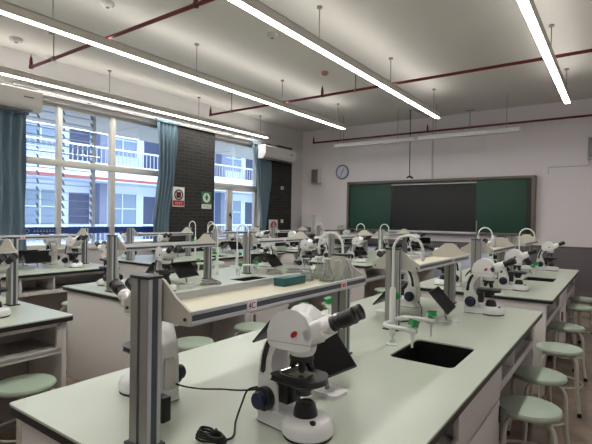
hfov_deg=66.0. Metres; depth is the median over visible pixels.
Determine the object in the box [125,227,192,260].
shelf
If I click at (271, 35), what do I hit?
ceiling sensor
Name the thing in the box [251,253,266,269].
tablet stand
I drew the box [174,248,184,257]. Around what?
tablet stand
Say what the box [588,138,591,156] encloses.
grille
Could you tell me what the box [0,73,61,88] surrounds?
diffuser
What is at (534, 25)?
diffuser
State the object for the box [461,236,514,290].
shelf
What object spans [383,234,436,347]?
faucet
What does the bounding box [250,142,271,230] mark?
curtain
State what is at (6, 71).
lamp
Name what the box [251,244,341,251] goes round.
countertop
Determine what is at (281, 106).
diffuser
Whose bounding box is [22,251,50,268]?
tablet stand
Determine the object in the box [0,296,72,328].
countertop
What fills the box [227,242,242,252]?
tablet stand
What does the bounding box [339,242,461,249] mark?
countertop
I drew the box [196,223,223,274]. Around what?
faucet
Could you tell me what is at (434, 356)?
sink
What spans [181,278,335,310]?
tray
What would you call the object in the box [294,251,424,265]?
countertop
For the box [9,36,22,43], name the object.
ceiling sensor
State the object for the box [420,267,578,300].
countertop
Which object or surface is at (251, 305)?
label card
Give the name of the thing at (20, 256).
tablet stand
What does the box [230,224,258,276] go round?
faucet
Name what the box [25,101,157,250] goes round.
window
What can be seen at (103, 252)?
microscope
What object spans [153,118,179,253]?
curtain
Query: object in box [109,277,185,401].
microscope
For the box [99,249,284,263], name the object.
countertop
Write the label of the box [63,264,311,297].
countertop
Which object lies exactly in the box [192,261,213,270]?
sink
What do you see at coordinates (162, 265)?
microscope
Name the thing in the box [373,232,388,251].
microscope
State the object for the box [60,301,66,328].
stool
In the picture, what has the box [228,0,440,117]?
lamp
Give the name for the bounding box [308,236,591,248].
trim
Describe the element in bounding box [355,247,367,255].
tablet stand
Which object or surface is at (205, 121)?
diffuser
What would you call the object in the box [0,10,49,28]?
diffuser
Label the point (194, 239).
faucet
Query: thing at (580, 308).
stool
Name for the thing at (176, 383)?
power cable
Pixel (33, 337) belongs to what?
lab bench
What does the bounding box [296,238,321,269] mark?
microscope
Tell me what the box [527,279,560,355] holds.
sink
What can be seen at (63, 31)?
diffuser
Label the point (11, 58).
wall
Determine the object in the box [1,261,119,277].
countertop
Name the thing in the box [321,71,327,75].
smoke detector
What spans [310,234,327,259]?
microscope
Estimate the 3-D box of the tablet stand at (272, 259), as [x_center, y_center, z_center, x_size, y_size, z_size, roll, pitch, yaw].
[-0.245,0.476,5.223,0.150,0.196,0.270,1,1,24]
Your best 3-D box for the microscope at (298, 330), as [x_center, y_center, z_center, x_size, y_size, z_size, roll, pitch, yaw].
[0.031,0.419,1.325,0.334,0.381,0.169,1,1,38]
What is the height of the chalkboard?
1.200 m
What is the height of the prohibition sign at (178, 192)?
0.380 m
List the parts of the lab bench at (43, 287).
panel, core panel, panel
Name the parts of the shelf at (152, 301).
foot plate, post, plate, post, plate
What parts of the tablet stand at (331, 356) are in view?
plate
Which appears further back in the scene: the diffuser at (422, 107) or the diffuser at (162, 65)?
the diffuser at (422, 107)
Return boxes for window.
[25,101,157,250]
[214,138,256,242]
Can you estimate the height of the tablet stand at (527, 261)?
0.196 m
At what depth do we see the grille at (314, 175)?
11.80 m
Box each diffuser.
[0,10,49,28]
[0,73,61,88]
[48,28,149,62]
[62,88,132,105]
[133,105,188,118]
[148,62,220,86]
[188,119,229,128]
[218,86,271,104]
[229,0,278,25]
[230,129,266,137]
[272,104,311,117]
[274,24,340,61]
[311,118,343,128]
[337,60,383,85]
[380,85,414,104]
[412,104,438,117]
[517,0,534,20]
[527,19,550,58]
[544,58,561,84]
[556,84,569,103]
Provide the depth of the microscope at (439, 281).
4.35 m
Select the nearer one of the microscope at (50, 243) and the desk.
the microscope at (50, 243)
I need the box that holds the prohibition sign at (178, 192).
[172,187,184,206]
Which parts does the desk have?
door, door, door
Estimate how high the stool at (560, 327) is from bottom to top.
0.461 m
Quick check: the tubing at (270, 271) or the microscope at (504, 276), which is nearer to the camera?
the microscope at (504, 276)
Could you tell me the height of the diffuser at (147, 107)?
0.012 m
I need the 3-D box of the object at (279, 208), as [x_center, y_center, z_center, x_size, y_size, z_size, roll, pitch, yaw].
[-0.492,-0.308,11.346,0.025,3.220,1.230,1,1,35]
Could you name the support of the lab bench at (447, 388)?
on the floor
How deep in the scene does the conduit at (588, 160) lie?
8.67 m
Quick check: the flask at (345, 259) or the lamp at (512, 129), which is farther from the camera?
the lamp at (512, 129)
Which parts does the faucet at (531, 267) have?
arm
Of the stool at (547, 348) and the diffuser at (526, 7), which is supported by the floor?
the stool at (547, 348)
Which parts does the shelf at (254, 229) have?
post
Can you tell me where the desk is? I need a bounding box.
[339,242,496,277]
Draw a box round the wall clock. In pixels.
[336,165,348,178]
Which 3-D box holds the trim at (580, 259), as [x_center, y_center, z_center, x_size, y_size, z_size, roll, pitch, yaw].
[3.608,0.919,9.790,8.550,0.920,0.020,1,1,35]
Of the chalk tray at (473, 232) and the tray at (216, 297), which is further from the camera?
the chalk tray at (473, 232)
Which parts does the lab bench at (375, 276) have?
panel, core panel, panel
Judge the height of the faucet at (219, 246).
0.552 m
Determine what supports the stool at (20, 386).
on the floor
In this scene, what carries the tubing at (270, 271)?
on the lab bench at (99, 328)
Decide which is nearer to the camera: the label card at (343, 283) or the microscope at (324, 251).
the label card at (343, 283)
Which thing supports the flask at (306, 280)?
on the shelf at (152, 301)
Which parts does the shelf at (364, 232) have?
post, plate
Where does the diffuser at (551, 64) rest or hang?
attached to the lamp at (528, 9)
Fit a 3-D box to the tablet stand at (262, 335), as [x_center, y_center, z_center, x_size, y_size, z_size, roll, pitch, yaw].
[-0.082,0.504,2.101,0.150,0.196,0.270,1,1,35]
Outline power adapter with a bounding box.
[160,393,170,423]
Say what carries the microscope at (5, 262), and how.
on the lab bench at (33, 337)
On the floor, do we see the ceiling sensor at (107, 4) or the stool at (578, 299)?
the stool at (578, 299)
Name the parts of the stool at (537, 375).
leg, leg, seat, leg, leg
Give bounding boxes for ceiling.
[0,0,591,131]
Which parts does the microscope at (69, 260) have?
arm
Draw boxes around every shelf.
[0,227,88,263]
[0,237,19,305]
[105,233,215,292]
[124,253,366,443]
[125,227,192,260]
[211,226,260,250]
[239,231,309,273]
[268,226,307,237]
[314,226,345,245]
[324,229,371,257]
[373,242,468,331]
[374,228,410,252]
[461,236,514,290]
[506,233,537,270]
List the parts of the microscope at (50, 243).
arm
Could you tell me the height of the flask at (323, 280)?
0.100 m
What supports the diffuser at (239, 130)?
attached to the lamp at (6, 71)
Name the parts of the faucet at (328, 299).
valve handle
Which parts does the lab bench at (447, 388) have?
panel, panel, door, panel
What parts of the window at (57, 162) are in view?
sill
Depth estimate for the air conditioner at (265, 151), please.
10.70 m
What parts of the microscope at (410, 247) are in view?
arm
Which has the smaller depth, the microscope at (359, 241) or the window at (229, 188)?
the microscope at (359, 241)
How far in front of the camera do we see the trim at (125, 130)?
10.34 m
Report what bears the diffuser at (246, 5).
attached to the lamp at (256, 8)
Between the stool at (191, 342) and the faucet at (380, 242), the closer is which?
the stool at (191, 342)
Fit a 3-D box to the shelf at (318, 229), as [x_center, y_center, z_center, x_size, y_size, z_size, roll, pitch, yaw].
[0.813,0.316,10.746,0.284,0.461,1.126,1,1,35]
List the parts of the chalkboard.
green panel, rail, green panel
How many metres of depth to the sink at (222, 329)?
4.36 m
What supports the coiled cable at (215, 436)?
on the lab bench at (447, 388)
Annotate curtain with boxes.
[0,107,28,262]
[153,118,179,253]
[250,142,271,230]
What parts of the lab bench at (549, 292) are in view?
panel, door, panel, panel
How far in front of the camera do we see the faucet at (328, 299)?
2.50 m
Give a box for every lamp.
[0,0,345,128]
[0,65,268,137]
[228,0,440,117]
[334,94,519,147]
[516,0,570,103]
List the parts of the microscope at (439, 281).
arm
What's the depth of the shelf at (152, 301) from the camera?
1.23 m
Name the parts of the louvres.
post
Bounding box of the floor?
[0,302,591,443]
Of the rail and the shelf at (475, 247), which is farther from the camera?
the rail
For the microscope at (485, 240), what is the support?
on the lab bench at (549, 292)
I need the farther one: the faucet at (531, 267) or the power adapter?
the faucet at (531, 267)
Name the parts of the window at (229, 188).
sash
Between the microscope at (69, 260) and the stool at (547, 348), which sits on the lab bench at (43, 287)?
the microscope at (69, 260)
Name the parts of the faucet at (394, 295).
arm, valve handle, arm, valve handle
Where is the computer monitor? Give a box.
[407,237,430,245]
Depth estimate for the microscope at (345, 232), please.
10.72 m
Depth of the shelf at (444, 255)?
2.67 m
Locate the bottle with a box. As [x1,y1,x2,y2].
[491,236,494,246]
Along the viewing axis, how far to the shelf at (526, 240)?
5.71 m
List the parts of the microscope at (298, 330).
fine knob, focus knob, arm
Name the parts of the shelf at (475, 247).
post, plate, post, plate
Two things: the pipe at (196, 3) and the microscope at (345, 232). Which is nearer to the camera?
the pipe at (196, 3)
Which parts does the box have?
lid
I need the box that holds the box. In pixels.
[273,274,305,286]
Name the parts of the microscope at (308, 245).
arm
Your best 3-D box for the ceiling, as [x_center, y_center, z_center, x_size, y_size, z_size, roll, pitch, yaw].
[-0.053,-2.418,4.637,9.050,0.120,13.080,1,1,35]
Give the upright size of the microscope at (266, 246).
0.389 m
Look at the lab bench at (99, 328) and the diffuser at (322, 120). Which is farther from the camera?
the diffuser at (322, 120)
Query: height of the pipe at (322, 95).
0.369 m
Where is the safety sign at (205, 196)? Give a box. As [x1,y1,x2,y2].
[201,191,210,208]
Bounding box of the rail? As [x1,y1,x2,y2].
[0,81,276,145]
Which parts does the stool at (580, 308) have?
leg, seat, leg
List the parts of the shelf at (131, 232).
post, plate, post, plate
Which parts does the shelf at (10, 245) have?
plate, post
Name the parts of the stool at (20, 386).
leg, seat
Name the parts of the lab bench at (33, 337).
core panel, panel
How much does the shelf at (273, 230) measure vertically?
0.461 m
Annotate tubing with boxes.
[199,279,221,284]
[265,269,282,273]
[286,268,302,272]
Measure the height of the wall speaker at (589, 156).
0.400 m
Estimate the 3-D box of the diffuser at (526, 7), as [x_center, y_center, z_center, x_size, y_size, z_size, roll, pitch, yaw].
[1.805,-1.857,3.685,0.072,0.012,1.176,1,1,35]
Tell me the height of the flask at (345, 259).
0.100 m
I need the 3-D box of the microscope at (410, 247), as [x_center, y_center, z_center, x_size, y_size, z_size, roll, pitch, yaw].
[2.195,0.394,8.325,0.322,0.389,0.160,1,1,36]
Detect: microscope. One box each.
[0,253,17,317]
[39,232,59,263]
[62,235,87,267]
[95,241,122,285]
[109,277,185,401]
[119,231,136,258]
[154,233,171,259]
[154,245,181,291]
[225,230,239,250]
[251,303,365,443]
[253,231,269,252]
[255,236,276,266]
[259,229,270,248]
[286,230,300,249]
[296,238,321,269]
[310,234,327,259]
[342,229,354,241]
[349,236,370,262]
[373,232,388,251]
[377,250,419,307]
[407,233,424,254]
[427,244,461,286]
[463,257,516,315]
[482,238,506,262]
[498,248,538,290]
[536,241,564,270]
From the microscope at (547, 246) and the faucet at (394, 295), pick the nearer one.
the faucet at (394, 295)
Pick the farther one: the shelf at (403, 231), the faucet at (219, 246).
the shelf at (403, 231)
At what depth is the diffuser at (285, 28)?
4.78 m
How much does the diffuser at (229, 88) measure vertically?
0.012 m
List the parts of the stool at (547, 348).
leg, seat, leg, leg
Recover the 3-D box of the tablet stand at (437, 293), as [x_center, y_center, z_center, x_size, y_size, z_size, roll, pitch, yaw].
[0.920,0.514,2.808,0.150,0.196,0.270,1,1,29]
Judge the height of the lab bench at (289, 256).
0.780 m
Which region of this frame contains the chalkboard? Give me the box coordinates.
[346,175,536,235]
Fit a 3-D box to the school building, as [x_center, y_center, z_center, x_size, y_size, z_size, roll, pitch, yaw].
[-8.445,-1.884,22.013,4.640,12.550,34.050,1,1,35]
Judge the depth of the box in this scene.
1.85 m
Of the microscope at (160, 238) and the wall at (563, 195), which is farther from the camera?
the wall at (563, 195)
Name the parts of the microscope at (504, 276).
arm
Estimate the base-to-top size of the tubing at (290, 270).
0.045 m
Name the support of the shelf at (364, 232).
on the lab bench at (375, 276)
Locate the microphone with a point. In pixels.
(411, 177)
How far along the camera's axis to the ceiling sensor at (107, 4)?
4.93 m
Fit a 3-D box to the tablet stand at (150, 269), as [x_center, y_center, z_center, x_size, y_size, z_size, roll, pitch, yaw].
[-1.313,0.467,4.320,0.150,0.196,0.270,1,1,29]
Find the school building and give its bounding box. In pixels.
[25,121,252,244]
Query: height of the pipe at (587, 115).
0.389 m
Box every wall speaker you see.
[311,169,321,183]
[587,136,591,159]
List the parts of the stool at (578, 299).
leg, seat, leg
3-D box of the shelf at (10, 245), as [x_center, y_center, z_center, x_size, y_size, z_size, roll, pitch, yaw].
[-2.240,0.333,2.668,0.284,0.461,1.126,1,1,35]
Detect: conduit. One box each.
[407,108,433,177]
[548,160,588,173]
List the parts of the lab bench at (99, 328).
panel, core panel, door, panel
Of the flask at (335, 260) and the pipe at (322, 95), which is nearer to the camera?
the flask at (335, 260)
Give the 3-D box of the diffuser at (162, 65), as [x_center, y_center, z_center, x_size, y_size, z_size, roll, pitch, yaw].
[-1.428,-1.927,5.988,0.072,0.012,1.176,1,1,35]
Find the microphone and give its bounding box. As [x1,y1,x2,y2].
[406,110,412,178]
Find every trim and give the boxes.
[13,77,253,141]
[26,106,252,159]
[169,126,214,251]
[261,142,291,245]
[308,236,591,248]
[309,237,591,292]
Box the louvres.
[25,110,95,242]
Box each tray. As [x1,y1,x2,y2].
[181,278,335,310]
[389,230,475,234]
[413,256,450,263]
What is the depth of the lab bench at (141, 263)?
6.75 m
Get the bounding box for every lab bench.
[0,261,119,330]
[0,296,72,430]
[9,294,542,443]
[63,264,331,381]
[99,249,284,278]
[251,244,341,264]
[294,251,433,301]
[420,267,578,395]
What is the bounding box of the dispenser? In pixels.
[302,215,315,233]
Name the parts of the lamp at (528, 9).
suspension rod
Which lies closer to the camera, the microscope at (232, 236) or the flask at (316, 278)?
the flask at (316, 278)
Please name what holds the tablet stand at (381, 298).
on the lab bench at (447, 388)
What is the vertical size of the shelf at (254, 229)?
0.461 m
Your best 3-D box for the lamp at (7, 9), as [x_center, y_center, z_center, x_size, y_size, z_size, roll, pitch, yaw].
[-1.769,-2.157,5.503,0.092,0.470,9.500,1,1,35]
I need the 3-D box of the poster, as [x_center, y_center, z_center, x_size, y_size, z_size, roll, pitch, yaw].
[-0.558,0.157,11.232,0.012,0.430,0.350,1,1,35]
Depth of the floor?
3.48 m
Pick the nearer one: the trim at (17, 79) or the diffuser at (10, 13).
the diffuser at (10, 13)
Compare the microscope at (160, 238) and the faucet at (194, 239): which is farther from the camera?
the faucet at (194, 239)
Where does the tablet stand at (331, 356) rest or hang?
on the lab bench at (447, 388)
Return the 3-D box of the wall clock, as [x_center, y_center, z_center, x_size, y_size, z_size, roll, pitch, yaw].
[1.171,-1.264,11.518,0.370,0.370,0.045,1,1,35]
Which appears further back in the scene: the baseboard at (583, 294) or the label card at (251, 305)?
the baseboard at (583, 294)
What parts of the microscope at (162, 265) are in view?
arm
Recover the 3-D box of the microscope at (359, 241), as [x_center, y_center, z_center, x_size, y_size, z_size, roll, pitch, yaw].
[0.927,0.387,6.614,0.322,0.389,0.160,1,1,41]
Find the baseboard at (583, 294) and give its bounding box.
[574,292,591,297]
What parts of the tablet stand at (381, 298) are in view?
plate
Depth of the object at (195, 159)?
9.13 m
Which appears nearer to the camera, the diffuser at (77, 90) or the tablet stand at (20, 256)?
the tablet stand at (20, 256)
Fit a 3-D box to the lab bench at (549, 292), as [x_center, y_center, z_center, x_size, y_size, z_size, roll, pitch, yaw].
[2.389,1.006,5.152,1.196,0.780,2.910,1,1,35]
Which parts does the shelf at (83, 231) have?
post, plate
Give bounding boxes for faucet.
[183,221,199,253]
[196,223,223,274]
[202,221,221,252]
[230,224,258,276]
[300,232,343,315]
[377,224,391,250]
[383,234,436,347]
[478,227,492,259]
[517,228,538,275]
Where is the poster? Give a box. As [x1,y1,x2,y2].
[269,220,277,236]
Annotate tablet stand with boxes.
[18,249,37,266]
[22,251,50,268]
[145,260,172,273]
[170,261,198,284]
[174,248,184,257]
[218,241,230,251]
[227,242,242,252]
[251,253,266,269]
[252,320,269,351]
[264,254,282,268]
[297,333,356,399]
[339,246,350,252]
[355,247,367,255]
[373,282,405,313]
[429,286,457,323]
[523,258,534,272]
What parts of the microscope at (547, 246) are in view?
arm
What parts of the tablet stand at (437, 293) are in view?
plate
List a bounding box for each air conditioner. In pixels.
[0,82,42,113]
[258,144,295,163]
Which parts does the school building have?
doorway, doorway, railing, railing, doorway, doorway, doorway, doorway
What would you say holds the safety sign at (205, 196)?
attached to the wall at (11, 58)
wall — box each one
[0,45,302,263]
[301,98,591,246]
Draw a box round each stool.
[0,373,56,443]
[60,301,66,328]
[177,336,213,352]
[233,322,266,336]
[374,287,384,294]
[498,394,562,443]
[507,365,569,443]
[536,342,583,417]
[545,322,586,381]
[566,304,591,342]
[568,296,591,333]
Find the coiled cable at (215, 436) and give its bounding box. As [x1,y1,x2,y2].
[195,426,226,443]
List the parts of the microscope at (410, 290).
fine knob, focus knob, arm, socket plate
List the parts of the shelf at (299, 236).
post, plate, plate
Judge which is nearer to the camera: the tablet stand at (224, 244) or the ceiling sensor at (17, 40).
the ceiling sensor at (17, 40)
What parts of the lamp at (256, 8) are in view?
suspension rod, suspension rod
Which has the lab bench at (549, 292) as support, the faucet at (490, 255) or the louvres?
the faucet at (490, 255)
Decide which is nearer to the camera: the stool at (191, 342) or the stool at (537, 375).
the stool at (537, 375)
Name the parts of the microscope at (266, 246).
arm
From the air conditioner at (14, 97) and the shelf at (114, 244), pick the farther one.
the air conditioner at (14, 97)
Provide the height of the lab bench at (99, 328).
0.780 m
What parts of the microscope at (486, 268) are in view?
fine knob, focus knob, arm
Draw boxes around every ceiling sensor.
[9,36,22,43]
[101,0,114,8]
[267,32,277,39]
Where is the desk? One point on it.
(372, 246)
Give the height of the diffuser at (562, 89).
0.012 m
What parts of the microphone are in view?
rod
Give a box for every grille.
[311,169,317,182]
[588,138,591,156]
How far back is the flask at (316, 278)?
2.06 m
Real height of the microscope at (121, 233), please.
0.389 m
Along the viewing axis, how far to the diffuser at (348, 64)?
5.75 m
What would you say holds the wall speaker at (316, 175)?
attached to the wall at (563, 195)
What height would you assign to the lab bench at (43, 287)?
0.780 m
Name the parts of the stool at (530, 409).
leg, leg, seat, leg, leg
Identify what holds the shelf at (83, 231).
on the lab bench at (43, 287)
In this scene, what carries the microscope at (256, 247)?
on the lab bench at (141, 263)
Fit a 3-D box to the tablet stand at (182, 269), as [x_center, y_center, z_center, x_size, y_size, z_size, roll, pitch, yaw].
[-1.011,0.473,4.192,0.150,0.196,0.270,1,1,27]
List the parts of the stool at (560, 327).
leg, leg, seat, leg, leg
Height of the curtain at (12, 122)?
2.600 m
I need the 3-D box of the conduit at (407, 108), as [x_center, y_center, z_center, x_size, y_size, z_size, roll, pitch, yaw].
[2.681,-1.667,9.803,0.025,1.380,1.085,1,1,45]
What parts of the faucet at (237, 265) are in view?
arm, arm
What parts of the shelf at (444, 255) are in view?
post, plate, post, plate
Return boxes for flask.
[303,258,313,281]
[311,257,326,279]
[319,258,333,281]
[330,260,345,280]
[340,259,355,278]
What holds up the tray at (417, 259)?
on the shelf at (444, 255)
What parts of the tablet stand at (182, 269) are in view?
plate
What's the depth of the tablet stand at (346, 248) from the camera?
7.10 m
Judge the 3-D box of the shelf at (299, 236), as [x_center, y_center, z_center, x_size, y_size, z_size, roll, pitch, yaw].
[-0.235,0.342,5.482,0.284,0.461,1.126,1,1,35]
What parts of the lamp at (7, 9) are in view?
suspension rod, suspension rod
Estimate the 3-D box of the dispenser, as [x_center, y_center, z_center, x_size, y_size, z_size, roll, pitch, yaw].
[0.344,0.059,12.017,0.320,0.500,0.184,1,1,35]
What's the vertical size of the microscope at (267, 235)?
0.389 m
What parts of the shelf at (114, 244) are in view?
post, plate, plate, post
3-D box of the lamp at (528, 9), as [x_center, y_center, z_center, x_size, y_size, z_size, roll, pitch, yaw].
[1.464,-2.088,3.199,0.092,0.470,9.500,1,1,35]
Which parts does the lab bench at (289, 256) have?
panel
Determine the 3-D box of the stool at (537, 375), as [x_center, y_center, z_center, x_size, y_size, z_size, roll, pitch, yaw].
[1.512,1.171,2.848,0.324,0.461,0.324,1,0,7]
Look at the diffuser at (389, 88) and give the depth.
6.72 m
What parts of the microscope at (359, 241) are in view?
arm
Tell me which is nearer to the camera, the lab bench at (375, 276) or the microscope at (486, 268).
the microscope at (486, 268)
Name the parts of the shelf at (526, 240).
post, plate, post, plate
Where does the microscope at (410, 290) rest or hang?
on the lab bench at (447, 388)
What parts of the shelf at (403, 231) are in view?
post, plate, plate, post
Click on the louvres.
(93, 118)
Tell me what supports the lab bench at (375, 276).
on the floor
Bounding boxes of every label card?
[247,299,256,311]
[341,281,346,289]
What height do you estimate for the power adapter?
0.092 m
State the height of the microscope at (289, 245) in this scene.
0.389 m
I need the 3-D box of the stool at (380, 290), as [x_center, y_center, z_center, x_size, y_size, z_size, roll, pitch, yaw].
[1.216,1.139,6.189,0.324,0.461,0.324,1,0,13]
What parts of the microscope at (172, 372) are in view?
arm, socket plate, focus knob, fine knob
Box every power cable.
[176,383,256,390]
[227,386,257,440]
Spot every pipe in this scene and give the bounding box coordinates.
[29,0,214,68]
[209,49,591,115]
[313,109,591,143]
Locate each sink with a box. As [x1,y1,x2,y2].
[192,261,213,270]
[212,279,279,341]
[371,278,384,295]
[398,346,468,367]
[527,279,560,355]
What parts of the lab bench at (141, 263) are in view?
panel, panel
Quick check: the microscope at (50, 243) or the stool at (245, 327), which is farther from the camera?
the microscope at (50, 243)
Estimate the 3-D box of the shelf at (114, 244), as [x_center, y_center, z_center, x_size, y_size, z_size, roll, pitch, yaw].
[-1.192,0.338,4.139,0.284,0.461,1.126,1,1,35]
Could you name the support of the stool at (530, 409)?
on the floor

